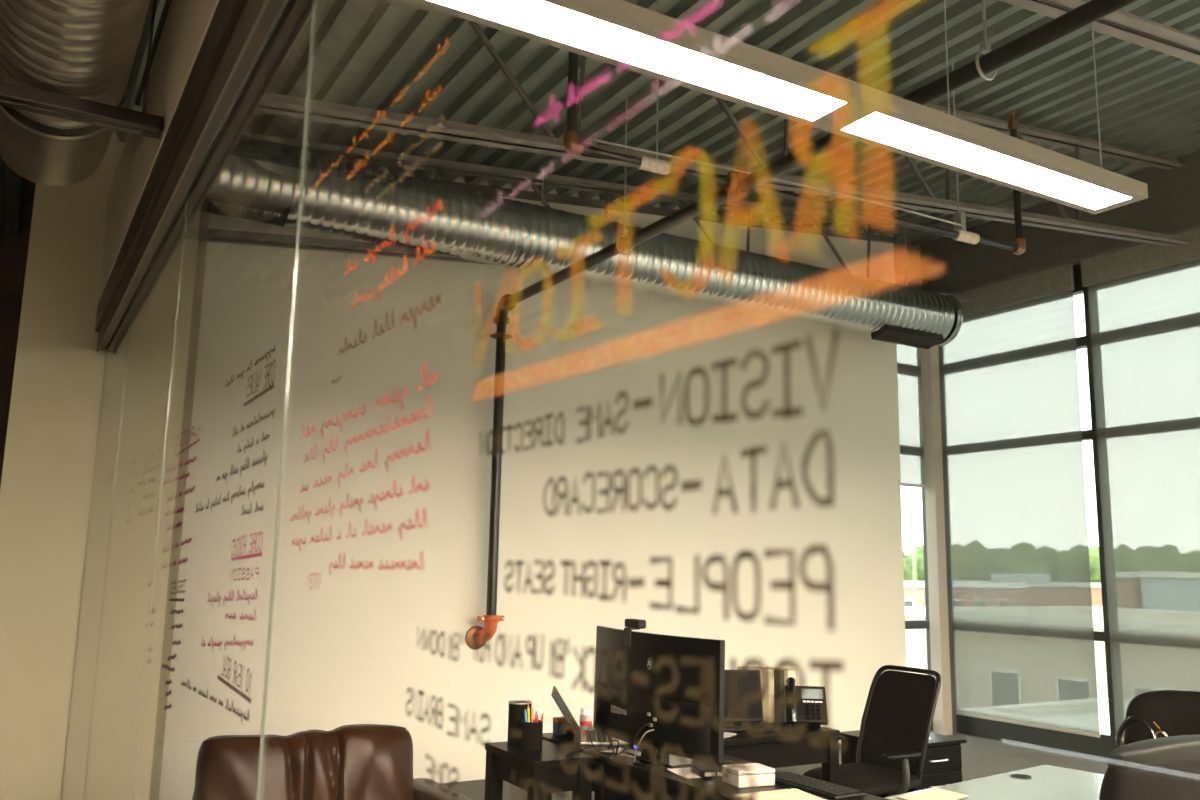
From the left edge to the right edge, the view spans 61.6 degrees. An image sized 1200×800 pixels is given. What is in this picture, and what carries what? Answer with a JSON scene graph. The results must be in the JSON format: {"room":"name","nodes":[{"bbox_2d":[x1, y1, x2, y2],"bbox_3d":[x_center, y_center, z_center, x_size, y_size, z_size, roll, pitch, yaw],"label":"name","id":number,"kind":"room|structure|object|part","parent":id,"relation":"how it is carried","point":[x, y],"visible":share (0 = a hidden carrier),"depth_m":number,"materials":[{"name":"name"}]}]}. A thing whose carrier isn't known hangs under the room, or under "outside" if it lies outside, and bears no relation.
{"room":"office","nodes":[
{"label":"office","id":0,"kind":"room"},
{"bbox_2d":[0,229,29,487],"bbox_3d":[-7.779,0.312,6.322,6.970,4.163,0.150,7,-11,-30],"label":"wall","id":1,"kind":"structure","parent":0,"point":[13,250],"depth_m":8.18,"materials":[{"name":"paint"}]},
{"bbox_2d":[0,132,905,799],"bbox_3d":[-0.338,0.359,7.891,7.420,4.868,0.170,7,-11,-30],"label":"wall","id":2,"kind":"structure","parent":0,"point":[344,651],"depth_m":7.18,"materials":[{"name":"paint"}]},
{"bbox_2d":[403,175,896,243],"bbox_3d":[0.182,-1.610,8.400,6.410,0.663,0.049,7,-11,-30],"label":"trim","id":3,"kind":"structure","parent":2,"relation":"attached to","point":[505,192],"depth_m":8.51,"materials":[{"name":"grey paint"}]},
{"bbox_2d":[894,241,921,288],"bbox_3d":[3.017,-1.348,10.411,0.530,0.648,0.300,7,-11,-30],"label":"trim","id":4,"kind":"structure","parent":2,"relation":"attached to","point":[913,252],"depth_m":10.33,"materials":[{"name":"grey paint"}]},
{"bbox_2d":[897,344,924,487],"bbox_3d":[3.122,-0.085,10.158,0.670,1.918,0.056,7,-11,-30],"label":"roller shade","id":5,"kind":"object","parent":4,"relation":"attached to","point":[908,357],"visible":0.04,"depth_m":10.15,"materials":[{"name":"grey fabric"}]},
{"bbox_2d":[905,488,932,729],"bbox_3d":[3.035,1.089,10.068,0.705,4.270,0.100,7,-11,-30],"label":"window","id":6,"kind":"structure","parent":2,"relation":"in","point":[909,624],"depth_m":10.09,"materials":[{"name":"grey metal"}]},
{"bbox_2d":[0,0,1199,245],"bbox_3d":[-0.678,-2.253,2.999,15.375,1.533,14.000,7,-11,-30],"label":"ceiling","id":7,"kind":"structure","parent":0,"point":[366,52],"depth_m":6.33,"materials":[{"name":"grey metal"}]},
{"bbox_2d":[0,0,150,186],"bbox_3d":[-0.488,-1.704,1.212,0.500,0.500,7.910,7,-11,-30],"label":"spiral duct","id":8,"kind":"object","parent":7,"relation":"hanging from","point":[83,49],"visible":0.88,"depth_m":3.49,"materials":[{"name":"metal"}]},
{"bbox_2d":[0,0,163,138],"bbox_3d":[-2.303,-1.588,3.456,1.566,1.078,0.099,7,-11,-30],"label":"bar","id":9,"kind":"object","parent":7,"relation":"hanging from","point":[12,95],"visible":1,"depth_m":3.62,"materials":[{"name":"metal"}]},
{"bbox_3d":[-1.685,-1.516,3.813,0.011,1.079,0.011,-6,-12,37],"label":"hanger rod","id":10,"kind":"part","parent":9,"relation":"part of","materials":[{"name":"metal"}]},
{"bbox_2d":[199,129,962,348],"bbox_3d":[0.285,-1.393,7.859,6.852,1.194,0.500,7,-11,-30],"label":"spiral duct","id":11,"kind":"object","parent":7,"relation":"hanging from","point":[257,182],"visible":0.93,"depth_m":7.22,"materials":[{"name":"metal"}]},
{"bbox_2d":[200,194,288,226],"bbox_3d":[-2.197,-1.190,6.236,0.500,0.121,0.149,7,-11,-30],"label":"register","id":12,"kind":"object","parent":11,"relation":"attached to","point":[263,208],"depth_m":6.22,"materials":[{"name":"metal"}]},
{"bbox_2d":[871,324,943,348],"bbox_3d":[2.801,-0.582,9.175,0.720,0.121,0.212,7,-11,-30],"label":"register","id":13,"kind":"object","parent":11,"relation":"attached to","point":[924,336],"depth_m":9.13,"materials":[{"name":"metal"}]},
{"bbox_2d":[190,133,973,302],"bbox_3d":[0.430,-1.335,8.006,7.340,1.409,0.140,7,-11,-30],"label":"joist","id":14,"kind":"object","parent":7,"relation":"attached to","point":[312,148],"visible":0.46,"depth_m":7.17,"materials":[{"name":"metal"}]},
{"bbox_2d":[256,0,1191,246],"bbox_3d":[1.497,-1.611,6.219,7.340,1.409,0.140,7,-11,-30],"label":"joist","id":15,"kind":"object","parent":7,"relation":"attached to","point":[272,103],"visible":0.52,"depth_m":5.83,"materials":[{"name":"metal"}]},
{"bbox_2d":[405,0,1147,214],"bbox_3d":[0.708,-1.613,3.040,2.690,1.605,0.200,7,-11,-30],"label":"pendant light","id":16,"kind":"object","parent":7,"relation":"hanging from","point":[607,31],"visible":0.99,"depth_m":2.80,"materials":[{"name":"silver metal"}]},
{"bbox_2d":[465,0,1138,649],"bbox_3d":[1.802,-0.605,3.147,0.239,3.492,10.367,7,-11,-30],"label":"pipe","id":17,"kind":"object","parent":7,"relation":"hanging from","point":[1092,11],"visible":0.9,"depth_m":5.30,"materials":[{"name":"black metal"}]},
{"bbox_3d":[0.158,-1.457,6.194,0.011,0.873,0.011,2,-10,-8],"label":"hanger rod","id":18,"kind":"part","parent":17,"relation":"part of","materials":[{"name":"silver metal"}]},
{"bbox_2d":[563,0,1025,254],"bbox_3d":[1.214,-1.555,5.514,3.099,1.163,0.100,6,-11,-27],"label":"pipe","id":19,"kind":"object","parent":17,"relation":"attached to","point":[570,140],"visible":0.77,"depth_m":5.22,"materials":[{"name":"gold metal"}]},
{"bbox_3d":[0.289,-1.602,5.035,0.010,0.872,0.009,7,-11,-30],"label":"hanger rod","id":20,"kind":"part","parent":19,"relation":"part of","materials":[{"name":"silver metal"}]},
{"bbox_2d":[593,139,963,226],"bbox_3d":[1.049,-1.115,5.247,2.423,0.032,0.060,6,-11,-28],"label":"cable","id":21,"kind":"object","parent":19,"relation":"attached to","point":[596,140],"visible":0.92,"depth_m":5.20,"materials":[{"name":"silver metal"}]},
{"bbox_3d":[2.117,-1.507,5.990,0.010,1.068,0.009,7,-11,-30],"label":"hanger rod","id":22,"kind":"part","parent":19,"relation":"part of","materials":[{"name":"silver metal"}]},
{"bbox_3d":[1.494,-1.804,3.956,0.011,0.873,0.011,2,-10,-8],"label":"hanger rod","id":23,"kind":"part","parent":17,"relation":"part of","materials":[{"name":"silver metal"}]},
{"bbox_2d":[920,151,1199,293],"bbox_3d":[6.246,-2.062,5.840,0.330,0.680,11.550,7,-11,-30],"label":"wall","id":24,"kind":"structure","parent":7,"relation":"attached to","point":[1172,204],"depth_m":9.08,"materials":[{"name":"grey paint"}]},
{"bbox_2d":[1081,228,1199,748],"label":"window","id":25,"kind":"structure","parent":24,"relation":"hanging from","point":[1144,298],"depth_m":8.25,"materials":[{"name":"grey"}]},
{"bbox_2d":[998,0,1199,64],"bbox_3d":[2.554,-1.886,4.449,7.340,1.409,0.140,7,-11,-30],"label":"joist","id":26,"kind":"object","parent":7,"relation":"attached to","point":[1122,25],"visible":0.73,"depth_m":4.20,"materials":[{"name":"metal"}]},
{"bbox_2d":[441,730,1108,799],"bbox_3d":[-0.791,1.961,2.279,15.300,0.150,14.000,7,-11,-30],"label":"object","id":27,"kind":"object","parent":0,"point":[982,757],"depth_m":8.18,"materials":[{"name":"carpet"}]},
{"bbox_2d":[192,724,471,799],"bbox_3d":[-1.135,1.825,4.133,1.260,0.853,1.170,7,-11,-30],"label":"leather armchair","id":28,"kind":"object","parent":27,"relation":"on","point":[354,761],"visible":0.99,"depth_m":4.33,"materials":[{"name":"brown leather"}]},
{"bbox_3d":[-0.650,1.970,4.359,0.170,0.500,1.020,7,-11,-30],"label":"arm","id":29,"kind":"part","parent":28,"relation":"part of","materials":[{"name":"brown leather"}]},
{"bbox_2d":[60,0,941,799],"bbox_3d":[-0.921,0.482,2.398,0.007,2.778,8.546,7,-11,-30],"label":"glass wall","id":30,"kind":"structure","parent":27,"relation":"on","point":[787,412],"depth_m":1.89,"materials":[{"name":"grey"}]},
{"bbox_2d":[484,739,593,799],"bbox_3d":[-0.271,1.843,4.206,0.275,0.735,0.480,7,-11,-30],"label":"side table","id":31,"kind":"object","parent":27,"relation":"on","point":[544,765],"visible":0.77,"depth_m":4.12,"materials":[{"name":"black wood"}]},
{"bbox_3d":[-0.463,1.874,4.327,0.060,0.705,0.060,7,-11,-30],"label":"leg","id":32,"kind":"part","parent":31,"relation":"part of","materials":[{"name":"black wood"}]},
{"bbox_2d":[507,700,531,746],"bbox_3d":[-0.349,1.403,4.374,0.102,0.182,0.102,7,-11,-30],"label":"pen cup","id":33,"kind":"object","parent":31,"relation":"on","point":[516,711],"visible":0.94,"depth_m":4.34,"materials":[{"name":"black metal"}]},
{"bbox_2d":[521,719,542,750],"bbox_3d":[-0.290,1.425,4.288,0.094,0.113,0.094,7,-11,-30],"label":"pen cup","id":34,"kind":"object","parent":31,"relation":"on","point":[532,732],"visible":0.94,"depth_m":4.25,"materials":[{"name":"black plastic"}]},
{"bbox_2d":[527,701,529,721],"bbox_3d":[-0.302,1.385,4.306,0.026,0.186,0.010,-7,-12,41],"label":"pen","id":35,"kind":"object","parent":34,"relation":"in","point":[528,707],"visible":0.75,"depth_m":4.31,"materials":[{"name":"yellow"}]},
{"bbox_2d":[531,707,533,721],"bbox_3d":[-0.289,1.395,4.300,0.010,0.165,0.014,7,-11,-30],"label":"pen","id":36,"kind":"object","parent":34,"relation":"in","point":[532,711],"visible":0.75,"depth_m":4.31,"materials":[{"name":"orange plastic"}]},
{"bbox_3d":[-0.255,1.820,3.978,0.060,0.705,0.060,7,-11,-30],"label":"leg","id":37,"kind":"part","parent":31,"relation":"part of","materials":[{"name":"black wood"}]},
{"bbox_3d":[-0.079,1.841,4.080,0.060,0.705,0.060,7,-11,-30],"label":"leg","id":38,"kind":"part","parent":31,"relation":"part of","materials":[{"name":"black wood"}]},
{"bbox_2d":[542,733,888,799],"bbox_3d":[0.373,1.803,3.909,0.490,0.740,1.850,7,-11,-30],"label":"desk","id":39,"kind":"object","parent":27,"relation":"on","point":[642,776],"visible":0.19,"depth_m":3.91,"materials":[{"name":"black wood"}]},
{"bbox_3d":[-0.260,1.914,4.559,0.060,0.710,0.060,7,-11,-30],"label":"leg","id":40,"kind":"part","parent":39,"relation":"part of","materials":[{"name":"black wood"}]},
{"bbox_2d":[553,717,574,734],"bbox_3d":[-0.167,1.506,4.660,0.092,0.071,0.052,7,-11,-30],"label":"box","id":41,"kind":"object","parent":39,"relation":"on","point":[558,722],"visible":0.64,"depth_m":4.63,"materials":[{"name":"blue cardboard"}]},
{"bbox_3d":[-0.167,1.479,4.665,0.092,0.017,0.052,7,-11,-30],"label":"lid","id":42,"kind":"part","parent":41,"relation":"part of","materials":[{"name":"orange cardboard"}]},
{"bbox_2d":[579,708,591,729],"bbox_3d":[-0.067,1.504,4.738,0.058,0.104,0.058,7,-11,-30],"label":"bottle","id":43,"kind":"object","parent":39,"relation":"on","point":[585,717],"visible":0.78,"depth_m":4.72,"materials":[{"name":"beige plastic"}]},
{"bbox_2d":[551,686,628,745],"bbox_3d":[-0.034,1.415,4.527,0.365,0.212,0.330,1,-9,-1],"label":"laptop","id":44,"kind":"object","parent":39,"relation":"on","point":[555,694],"visible":0.43,"depth_m":4.43,"materials":[{"name":"silver metal"}]},
{"bbox_3d":[-0.150,1.406,4.526,0.132,0.199,0.330,1,-9,-1],"label":"lid","id":45,"kind":"part","parent":44,"relation":"part of","materials":[{"name":"grey plastic"}]},
{"bbox_3d":[0.012,1.844,4.104,0.060,0.710,0.060,7,-11,-30],"label":"leg","id":46,"kind":"part","parent":39,"relation":"part of","materials":[{"name":"black wood"}]},
{"bbox_2d":[589,730,624,754],"bbox_3d":[0.039,1.441,4.228,0.096,0.073,0.272,7,-11,-30],"label":"cable","id":47,"kind":"object","parent":39,"relation":"on","point":[611,740],"visible":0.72,"depth_m":4.21,"materials":[{"name":"black plastic"}]},
{"bbox_2d":[602,748,633,757],"bbox_3d":[0.112,1.466,4.187,0.180,0.001,0.130,-7,-13,42],"label":"paper sheet","id":48,"kind":"object","parent":39,"relation":"on","point":[619,749],"visible":0.49,"depth_m":4.21,"materials":[{"name":"grey paper"}]},
{"bbox_2d":[612,724,650,753],"bbox_3d":[0.113,1.361,4.040,0.030,0.161,0.322,6,-11,-26],"label":"cable","id":49,"kind":"object","parent":39,"relation":"on","point":[645,724],"visible":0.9,"depth_m":3.98,"materials":[{"name":"grey plastic"}]},
{"bbox_2d":[634,729,653,761],"bbox_3d":[0.166,1.351,3.932,0.019,0.144,0.124,8,-11,-35],"label":"cable","id":50,"kind":"object","parent":39,"relation":"on","point":[652,729],"visible":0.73,"depth_m":3.92,"materials":[{"name":"white plastic"}]},
{"bbox_2d":[633,746,658,766],"bbox_3d":[0.187,1.366,3.967,0.090,0.132,0.076,10,-13,-42],"label":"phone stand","id":51,"kind":"object","parent":39,"relation":"on","point":[645,759],"visible":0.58,"depth_m":3.95,"materials":[{"name":"black plastic"}]},
{"bbox_3d":[0.186,1.428,3.956,0.090,0.007,0.070,10,-13,-42],"label":"foot plate","id":52,"kind":"part","parent":51,"relation":"part of","materials":[{"name":"black plastic"}]},
{"bbox_3d":[0.200,1.366,3.979,0.054,0.128,0.076,10,-13,-42],"label":"plate","id":53,"kind":"part","parent":51,"relation":"part of","materials":[{"name":"black plastic"}]},
{"bbox_2d":[593,626,731,768],"bbox_3d":[0.275,1.215,4.165,0.331,0.498,0.920,7,-11,-30],"label":"monitor","id":54,"kind":"object","parent":39,"relation":"on","point":[645,650],"visible":0.82,"depth_m":3.97,"materials":[{"name":"black plastic"}]},
{"bbox_2d":[624,619,645,645],"bbox_3d":[0.145,0.977,4.235,0.072,0.108,0.110,7,-11,-30],"label":"webcam","id":55,"kind":"object","parent":54,"relation":"attached to","point":[632,624],"visible":1,"depth_m":4.21,"materials":[{"name":"black plastic"}]},
{"bbox_2d":[668,767,721,778],"bbox_3d":[0.365,1.405,3.801,0.170,0.005,0.160,5,-10,-23],"label":"paper sheet","id":56,"kind":"object","parent":39,"relation":"on","point":[678,771],"visible":0.49,"depth_m":3.79,"materials":[{"name":"grey paper"}]},
{"bbox_2d":[695,764,713,775],"bbox_3d":[0.392,1.388,3.778,0.070,0.022,0.152,3,-10,-10],"label":"computer mouse","id":57,"kind":"object","parent":56,"relation":"on","point":[702,770],"visible":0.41,"depth_m":3.74,"materials":[{"name":"black plastic"}]},
{"bbox_2d":[722,763,774,787],"bbox_3d":[0.537,1.357,3.644,0.152,0.057,0.122,5,-10,-22],"label":"box","id":58,"kind":"object","parent":39,"relation":"on","point":[763,775],"visible":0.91,"depth_m":3.60,"materials":[{"name":"beige cardboard"}]},
{"bbox_3d":[0.537,1.336,3.648,0.152,0.014,0.122,5,-10,-22],"label":"box lid","id":59,"kind":"part","parent":58,"relation":"part of","materials":[{"name":"beige cardboard"}]},
{"bbox_2d":[744,788,825,799],"bbox_3d":[0.617,1.339,3.380,0.270,0.007,0.210,6,-11,-27],"label":"paper sheet","id":60,"kind":"object","parent":39,"relation":"on","point":[785,794],"visible":0.78,"depth_m":3.43,"materials":[{"name":"white paper"}]},
{"bbox_2d":[774,771,864,799],"bbox_3d":[0.750,1.373,3.595,0.140,0.018,0.400,7,-11,-30],"label":"keyboard","id":61,"kind":"object","parent":39,"relation":"on","point":[811,785],"visible":0.95,"depth_m":3.53,"materials":[{"name":"black plastic"}]},
{"bbox_2d":[724,722,839,784],"bbox_3d":[0.617,1.979,4.938,0.860,0.740,0.700,7,-11,-30],"label":"desk","id":62,"kind":"object","parent":27,"relation":"on","point":[768,749],"visible":0.3,"depth_m":4.76,"materials":[{"name":"black wood"}]},
{"bbox_2d":[724,732,735,737],"bbox_3d":[0.537,1.544,4.640,0.160,0.011,0.110,10,-13,-42],"label":"paper sheet","id":63,"kind":"object","parent":62,"relation":"on","point":[726,734],"visible":0.26,"depth_m":4.65,"materials":[{"name":"grey paper"}]},
{"bbox_2d":[724,670,775,731],"bbox_3d":[0.667,1.477,4.968,0.360,0.259,0.300,3,-10,-10],"label":"binder","id":64,"kind":"object","parent":62,"relation":"on","point":[751,681],"visible":0.27,"depth_m":5.09,"materials":[{"name":"black plastic"}]},
{"bbox_3d":[0.645,1.490,5.088,0.360,0.246,0.054,3,-10,-10],"label":"lid","id":65,"kind":"part","parent":64,"relation":"part of","materials":[{"name":"black plastic"}]},
{"bbox_2d":[737,666,773,721],"bbox_3d":[0.807,1.522,5.222,0.040,0.259,0.220,9,-12,-38],"label":"binder","id":66,"kind":"object","parent":62,"relation":"on","point":[768,701],"visible":0.35,"depth_m":5.14,"materials":[{"name":"beige"}]},
{"bbox_2d":[756,667,784,722],"bbox_3d":[0.861,1.522,5.213,0.030,0.259,0.220,9,-12,-38],"label":"binder","id":67,"kind":"object","parent":62,"relation":"on","point":[779,683],"visible":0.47,"depth_m":5.14,"materials":[{"name":"grey plastic"}]},
{"bbox_2d":[766,666,797,721],"bbox_3d":[0.920,1.527,5.236,0.075,0.259,0.220,8,-12,-38],"label":"binder","id":68,"kind":"object","parent":62,"relation":"on","point":[787,672],"visible":0.18,"depth_m":5.16,"materials":[{"name":"beige"}]},
{"bbox_2d":[785,677,822,727],"bbox_3d":[1.021,1.500,4.992,0.200,0.234,0.207,0,-10,8],"label":"desk phone","id":69,"kind":"object","parent":62,"relation":"on","point":[809,709],"visible":0.84,"depth_m":4.97,"materials":[{"name":"black plastic"}]},
{"bbox_3d":[1.117,1.991,4.864,0.060,0.710,0.060,7,-11,-30],"label":"leg","id":70,"kind":"part","parent":62,"relation":"part of","materials":[{"name":"black wood"}]},
{"bbox_2d":[803,665,940,795],"bbox_3d":[1.387,1.897,5.162,0.688,1.001,0.629,7,-11,-30],"label":"office chair","id":71,"kind":"object","parent":27,"relation":"on","point":[896,722],"visible":0.81,"depth_m":5.25,"materials":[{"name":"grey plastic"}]},
{"bbox_3d":[1.331,1.931,5.137,0.480,0.085,0.480,7,-11,-30],"label":"seat","id":72,"kind":"part","parent":71,"relation":"part of","materials":[{"name":"black fabric"}]},
{"bbox_3d":[1.579,1.726,5.316,0.206,0.550,0.410,7,-11,-30],"label":"backrest","id":73,"kind":"part","parent":71,"relation":"part of","materials":[{"name":"black fabric"}]},
{"bbox_3d":[1.581,1.726,5.318,0.235,0.606,0.466,7,-11,-30],"label":"frame","id":74,"kind":"part","parent":71,"relation":"part of","materials":[{"name":"black plastic"}]},
{"bbox_3d":[1.472,1.857,4.969,0.034,0.204,0.135,7,-11,-30],"label":"arm post","id":75,"kind":"part","parent":71,"relation":"part of","materials":[{"name":"grey plastic"}]},
{"bbox_3d":[1.478,1.743,4.942,0.240,0.028,0.075,7,-11,-30],"label":"armrest","id":76,"kind":"part","parent":71,"relation":"part of","materials":[{"name":"black plastic"}]},
{"bbox_2d":[840,730,966,797],"bbox_3d":[1.877,2.342,6.243,0.565,0.500,0.563,7,-11,-30],"label":"base cabinet","id":77,"kind":"object","parent":27,"relation":"on","point":[943,759],"visible":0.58,"depth_m":6.11,"materials":[{"name":"black wood"}]},
{"bbox_3d":[2.040,2.166,6.052,0.153,0.010,0.026,7,-11,-30],"label":"drawer handle","id":78,"kind":"part","parent":77,"relation":"part of","materials":[{"name":"silver metal"}]},
{"bbox_3d":[1.998,2.311,6.030,0.485,0.135,0.018,7,-11,-30],"label":"drawer","id":79,"kind":"part","parent":77,"relation":"part of","materials":[{"name":"black wood"}]},
{"bbox_3d":[2.001,2.166,6.054,0.485,0.140,0.018,7,-11,-30],"label":"drawer","id":80,"kind":"part","parent":77,"relation":"part of","materials":[{"name":"black wood"}]},
{"bbox_2d":[920,346,952,734],"bbox_3d":[3.297,1.069,9.916,0.120,4.270,0.130,7,-11,-30],"label":"trim","id":81,"kind":"structure","parent":27,"relation":"on","point":[930,382],"depth_m":9.83,"materials":[{"name":"paint"}]},
{"bbox_2d":[938,346,956,733],"bbox_3d":[3.381,1.080,9.973,0.077,4.270,0.105,7,-11,-30],"label":"trim","id":82,"kind":"structure","parent":27,"relation":"on","point":[945,486],"depth_m":9.88,"materials":[{"name":"metal"}]},
{"bbox_2d":[885,765,1103,799],"bbox_3d":[1.637,1.745,3.423,1.090,0.744,0.795,8,-12,-38],"label":"table","id":83,"kind":"object","parent":27,"relation":"on","point":[1043,782],"visible":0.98,"depth_m":3.68,"materials":[{"name":"laminate"}]},
{"bbox_2d":[898,788,967,799],"bbox_3d":[1.141,1.359,3.455,0.200,0.011,0.140,7,-11,-33],"label":"paper sheet","id":84,"kind":"object","parent":83,"relation":"on","point":[934,793],"visible":1,"depth_m":3.46,"materials":[{"name":"white paper"}]},
{"bbox_2d":[956,264,1114,759],"bbox_3d":[3.899,0.996,9.411,0.100,4.270,1.720,7,-11,-30],"label":"window","id":85,"kind":"structure","parent":27,"relation":"on","point":[1083,745],"depth_m":8.81,"materials":[{"name":"grey metal"}]},
{"bbox_2d":[942,263,1099,737],"bbox_3d":[3.783,0.900,9.386,0.056,4.088,1.620,7,-11,-30],"label":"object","id":86,"kind":"structure","parent":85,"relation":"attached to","point":[1022,613],"depth_m":9.27,"materials":[{"name":"grey"}]},
{"bbox_2d":[1099,735,1199,799],"bbox_3d":[1.803,1.631,3.485,0.660,0.990,0.697,5,-10,-24],"label":"office chair","id":87,"kind":"object","parent":27,"relation":"on","point":[1164,768],"visible":1,"depth_m":3.21,"materials":[{"name":"black leather"}]},
{"bbox_3d":[1.901,1.425,3.322,0.640,0.590,0.219,5,-10,-24],"label":"backrest","id":88,"kind":"part","parent":87,"relation":"part of","materials":[{"name":"black leather"}]},
{"bbox_2d":[1123,690,1199,744],"bbox_3d":[2.323,1.711,4.018,0.684,1.028,0.660,7,-11,-33],"label":"office chair","id":89,"kind":"object","parent":27,"relation":"on","point":[1176,712],"visible":0.24,"depth_m":4.33,"materials":[{"name":"black leather"}]},
{"bbox_2d":[1116,716,1167,747],"bbox_3d":[2.267,1.516,4.126,0.170,0.430,0.264,7,-11,-30],"label":"handbag","id":90,"kind":"object","parent":89,"relation":"on","point":[1126,722],"visible":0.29,"depth_m":4.14,"materials":[{"name":"black leather"}]},
{"label":"outside","id":91,"kind":"structure","parent":0,"visible":0},
{"bbox_3d":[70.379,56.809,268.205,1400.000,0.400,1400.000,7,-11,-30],"label":"ground","id":92,"kind":"structure","parent":91,"visible":0},
{"bbox_2d":[904,581,924,606],"bbox_3d":[24.908,21.011,89.162,24.360,9.750,12.360,7,-11,-30],"label":"brick building","id":93,"kind":"structure","parent":92,"relation":"on","point":[914,591],"depth_m":83.58,"materials":[{"name":"beige brick"}]},
{"bbox_2d":[903,545,1100,582],"bbox_3d":[135.824,49.908,261.647,237.147,28.128,346.400,7,-11,-30],"label":"wooded ridge","id":94,"kind":"object","parent":92,"relation":"on","point":[913,564],"visible":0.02,"depth_m":271.77,"materials":[{"name":"green plant"}]},
{"bbox_2d":[905,607,1107,697],"bbox_3d":[24.716,13.383,40.882,14.360,8.950,20.360,7,-11,-30],"label":"building","id":95,"kind":"structure","parent":92,"relation":"on","point":[916,645],"depth_m":45.11,"materials":[{"name":"white concrete"}]},
{"bbox_2d":[1091,583,1101,606],"bbox_3d":[50.283,24.606,110.804,22.360,10.720,14.360,7,-11,-30],"label":"brick building","id":96,"kind":"structure","parent":92,"relation":"on","point":[1096,593],"depth_m":103.78,"materials":[{"name":"brick"}]},
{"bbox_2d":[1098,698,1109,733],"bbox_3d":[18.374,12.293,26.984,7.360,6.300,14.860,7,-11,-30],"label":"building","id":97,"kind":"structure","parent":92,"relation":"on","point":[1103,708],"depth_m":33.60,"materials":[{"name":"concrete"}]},
{"bbox_3d":[2.776,-1.469,-3.197,15.300,4.954,0.150,7,-11,-30],"label":"wall","id":98,"kind":"structure","parent":0,"visible":0},
{"bbox_2d":[132,0,170,111],"bbox_3d":[-0.215,-1.911,1.460,0.035,0.030,8.200,7,-11,-30],"label":"conduit","id":99,"kind":"object","parent":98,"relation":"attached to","point":[137,103],"visible":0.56,"depth_m":4.22,"materials":[{"name":"metal"}]},
{"bbox_2d":[96,0,218,306],"bbox_3d":[-0.237,-1.648,1.641,0.160,0.700,11.100,7,-11,-30],"label":"beam","id":100,"kind":"structure","parent":98,"relation":"attached to","point":[187,22],"depth_m":4.12,"materials":[{"name":"grey metal"}]},
{"bbox_2d":[95,0,319,351],"bbox_3d":[-0.246,-1.162,1.559,0.150,0.284,11.098,7,-11,-30],"label":"track","id":101,"kind":"object","parent":98,"relation":"attached to","point":[237,31],"visible":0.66,"depth_m":3.06,"materials":[{"name":"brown metal"}]}
]}

